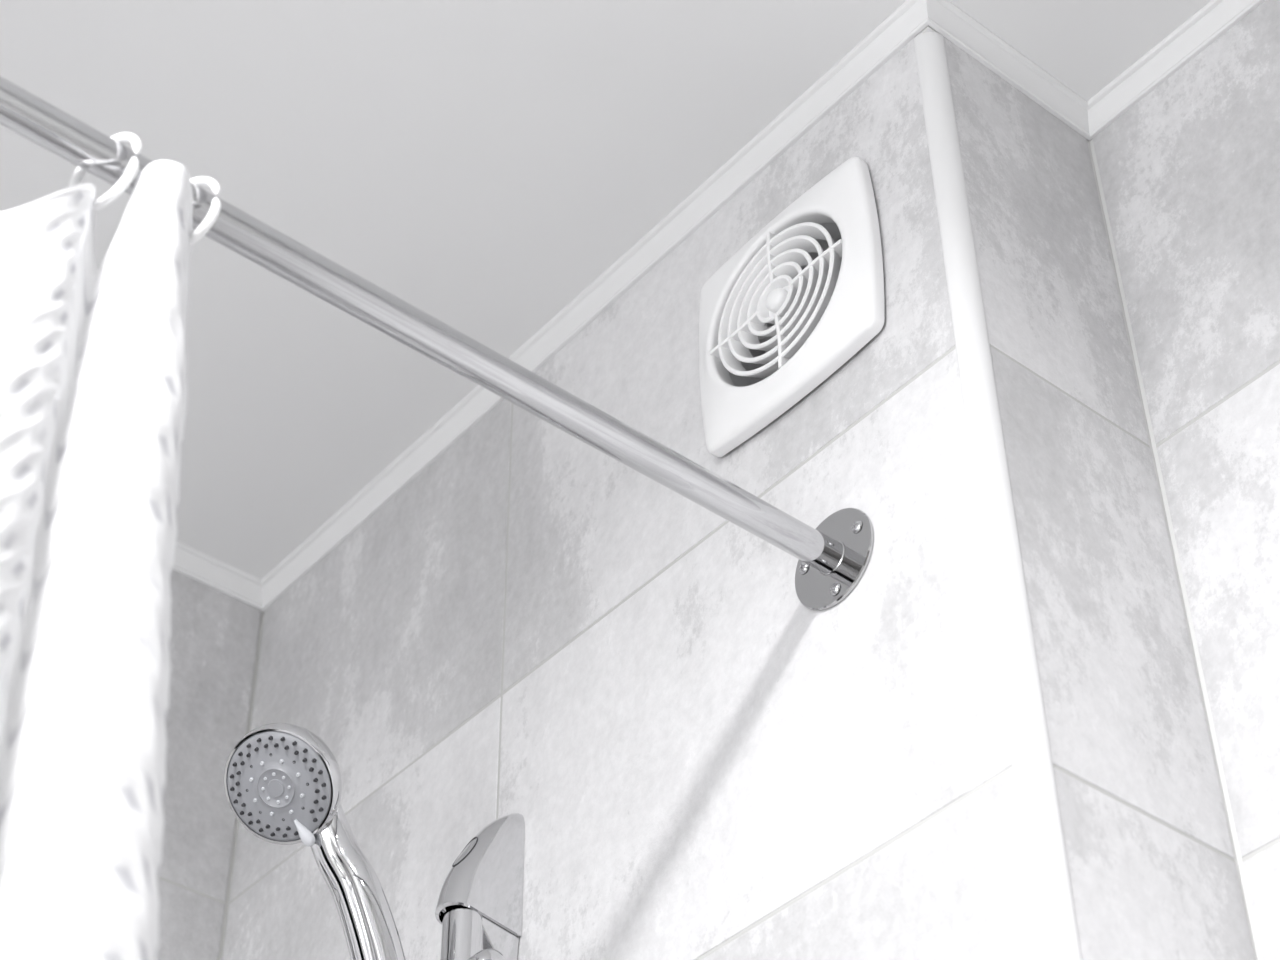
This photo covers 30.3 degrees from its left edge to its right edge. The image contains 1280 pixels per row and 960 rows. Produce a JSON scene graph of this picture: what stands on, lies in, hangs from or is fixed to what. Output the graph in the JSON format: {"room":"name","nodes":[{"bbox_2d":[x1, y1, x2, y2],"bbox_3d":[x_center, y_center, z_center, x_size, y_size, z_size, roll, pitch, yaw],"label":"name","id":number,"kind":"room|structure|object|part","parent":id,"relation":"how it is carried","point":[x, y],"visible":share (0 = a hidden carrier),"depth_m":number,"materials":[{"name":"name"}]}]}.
{"room":"bathroom","nodes":[
{"label":"bathroom","id":0,"kind":"room"},
{"bbox_2d":[156,570,260,959],"bbox_3d":[-0.972,0.673,0.916,1.618,2.430,0.100,29,-49,-29],"label":"wall","id":1,"kind":"structure","parent":0,"point":[213,641],"depth_m":1.92,"materials":[{"name":"tile"}]},
{"bbox_2d":[172,540,263,611],"bbox_3d":[-0.945,-0.235,1.663,1.620,0.020,0.014,29,-49,-29],"label":"crown molding","id":2,"kind":"structure","parent":1,"relation":"attached to","point":[190,562],"depth_m":2.03,"materials":[{"name":"white paint"}]},
{"bbox_2d":[218,610,265,959],"bbox_3d":[-0.311,0.997,1.290,0.032,2.430,0.022,29,-49,-29],"label":"trim","id":3,"kind":"structure","parent":1,"relation":"attached to","point":[260,634],"depth_m":1.90,"materials":[{"name":"white plastic"}]},
{"bbox_2d":[0,0,1210,579],"bbox_3d":[-0.155,-0.835,1.087,1.979,0.100,2.500,29,-49,-29],"label":"ceiling","id":4,"kind":"structure","parent":0,"point":[480,164],"depth_m":1.68,"materials":[{"name":"white paint"}]},
{"bbox_2d":[223,37,1038,959],"bbox_3d":[-0.021,0.801,1.072,0.100,2.430,0.798,29,-49,-29],"label":"wall","id":5,"kind":"structure","parent":0,"point":[698,760],"depth_m":1.50,"materials":[{"name":"tile"}]},
{"bbox_2d":[0,76,873,610],"bbox_3d":[-0.508,-0.291,1.013,1.620,0.066,0.066,29,-49,-29],"label":"pole","id":6,"kind":"object","parent":5,"relation":"attached to","point":[834,556],"visible":0.97,"depth_m":1.27,"materials":[{"name":"silver metal"}]},
{"bbox_2d":[0,160,192,959],"bbox_3d":[-0.308,0.245,0.704,0.370,1.198,0.108,29,-49,-29],"label":"shower curtain","id":7,"kind":"object","parent":6,"relation":"hanging from","point":[93,362],"visible":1,"depth_m":0.98,"materials":[{"name":"white fabric"}]},
{"bbox_2d":[68,132,141,211],"bbox_3d":[-0.263,-0.150,1.159,0.046,0.051,0.005,-24,-46,24],"label":"curtain ring","id":8,"kind":"object","parent":6,"relation":"hanging from","point":[128,176],"visible":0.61,"depth_m":1.14,"materials":[{"name":"white plastic"}]},
{"bbox_3d":[-0.262,-0.141,1.151,0.046,0.027,0.005,-24,-46,24],"label":"closing arm","id":9,"kind":"part","parent":8,"relation":"part of","materials":[{"name":"white plastic"}]},
{"bbox_2d":[190,176,220,246],"bbox_3d":[-0.228,-0.132,1.180,0.047,0.051,0.005,-22,-46,22],"label":"curtain ring","id":10,"kind":"object","parent":6,"relation":"hanging from","point":[205,226],"visible":0.38,"depth_m":1.17,"materials":[{"name":"white plastic"}]},
{"bbox_2d":[435,813,524,959],"bbox_3d":[-0.103,0.470,1.313,0.070,0.708,0.057,29,-49,-29],"label":"shower rail","id":11,"kind":"object","parent":5,"relation":"attached to","point":[479,907],"visible":1,"depth_m":1.50,"materials":[{"name":"silver metal"}]},
{"bbox_2d":[224,723,405,959],"bbox_3d":[-0.187,0.271,1.415,0.148,0.243,0.074,29,-49,-29],"label":"shower","id":12,"kind":"object","parent":11,"relation":"attached to","point":[283,781],"visible":1,"depth_m":1.44,"materials":[{"name":"silver metal"}]},
{"bbox_3d":[-0.221,0.187,1.451,0.057,0.049,0.067,29,-49,-29],"label":"spray plate","id":13,"kind":"part","parent":12,"relation":"part of","materials":[{"name":"grey plastic"}]},
{"bbox_3d":[-0.205,0.215,1.448,0.017,0.016,0.008,29,-49,-29],"label":"selector lever","id":14,"kind":"part","parent":12,"relation":"part of","materials":[{"name":"grey plastic"}]},
{"bbox_3d":[-0.170,0.284,1.413,0.112,0.221,0.037,23,-47,-24],"label":"handle","id":15,"kind":"part","parent":12,"relation":"part of","materials":[{"name":"silver metal"}]},
{"bbox_3d":[-0.095,0.300,1.448,0.024,0.024,0.026,29,-49,-29],"label":"clamp knob","id":16,"kind":"part","parent":11,"relation":"part of","materials":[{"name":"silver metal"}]},
{"bbox_2d":[261,0,927,610],"bbox_3d":[-0.068,-0.109,1.817,0.014,0.020,0.827,29,-49,-29],"label":"crown molding","id":17,"kind":"structure","parent":5,"relation":"attached to","point":[907,21],"depth_m":1.76,"materials":[{"name":"white paint"}]},
{"bbox_2d":[699,157,883,456],"bbox_3d":[0.117,-0.103,1.572,0.081,0.168,0.168,29,-49,-29],"label":"exhaust fan","id":18,"kind":"object","parent":5,"relation":"attached to","point":[804,294],"visible":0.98,"depth_m":1.54,"materials":[{"name":"white plastic"}]},
{"bbox_3d":[0.120,-0.091,1.569,0.049,0.105,0.115,29,-49,-29],"label":"motor","id":19,"kind":"part","parent":18,"relation":"part of","materials":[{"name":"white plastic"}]},
{"bbox_2d":[914,32,1081,959],"bbox_3d":[0.204,0.593,0.802,0.020,2.380,0.010,-4,-42,4],"label":"corner trim","id":20,"kind":"object","parent":5,"relation":"attached to","point":[1055,923],"visible":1,"depth_m":1.30,"materials":[{"name":"white plastic"}]},
{"bbox_2d":[943,36,1254,959],"bbox_3d":[0.243,0.624,0.876,0.144,2.430,0.080,29,-49,-29],"label":"wall","id":21,"kind":"structure","parent":0,"point":[1153,874],"depth_m":1.35,"materials":[{"name":"tile"}]},
{"bbox_2d":[915,25,939,36],"bbox_3d":[0.194,-0.317,1.609,0.012,0.050,0.012,29,-49,-29],"label":"trim","id":22,"kind":"structure","parent":21,"relation":"attached to","point":[928,28],"depth_m":1.59,"materials":[{"name":"white"}]},
{"bbox_2d":[927,0,1089,140],"bbox_3d":[0.253,-0.285,1.623,0.173,0.020,0.014,29,-49,-29],"label":"crown molding","id":23,"kind":"structure","parent":21,"relation":"attached to","point":[944,16],"depth_m":1.62,"materials":[{"name":"white paint"}]},
{"bbox_2d":[1087,139,1262,959],"bbox_3d":[0.331,0.645,0.901,0.032,2.430,0.022,29,-49,-29],"label":"trim","id":24,"kind":"structure","parent":21,"relation":"attached to","point":[1206,705],"depth_m":1.40,"materials":[{"name":"white plastic"}]},
{"bbox_2d":[1092,0,1279,959],"bbox_3d":[0.839,0.272,0.487,0.100,2.430,1.484,29,-49,-29],"label":"wall","id":25,"kind":"structure","parent":0,"point":[1190,173],"depth_m":1.46,"materials":[{"name":"tile"}]},
{"bbox_2d":[1087,0,1264,139],"bbox_3d":[0.784,-0.631,1.240,0.014,0.020,1.487,29,-49,-29],"label":"crown molding","id":26,"kind":"structure","parent":25,"relation":"attached to","point":[1216,17],"depth_m":1.62,"materials":[{"name":"white paint"}]}
]}

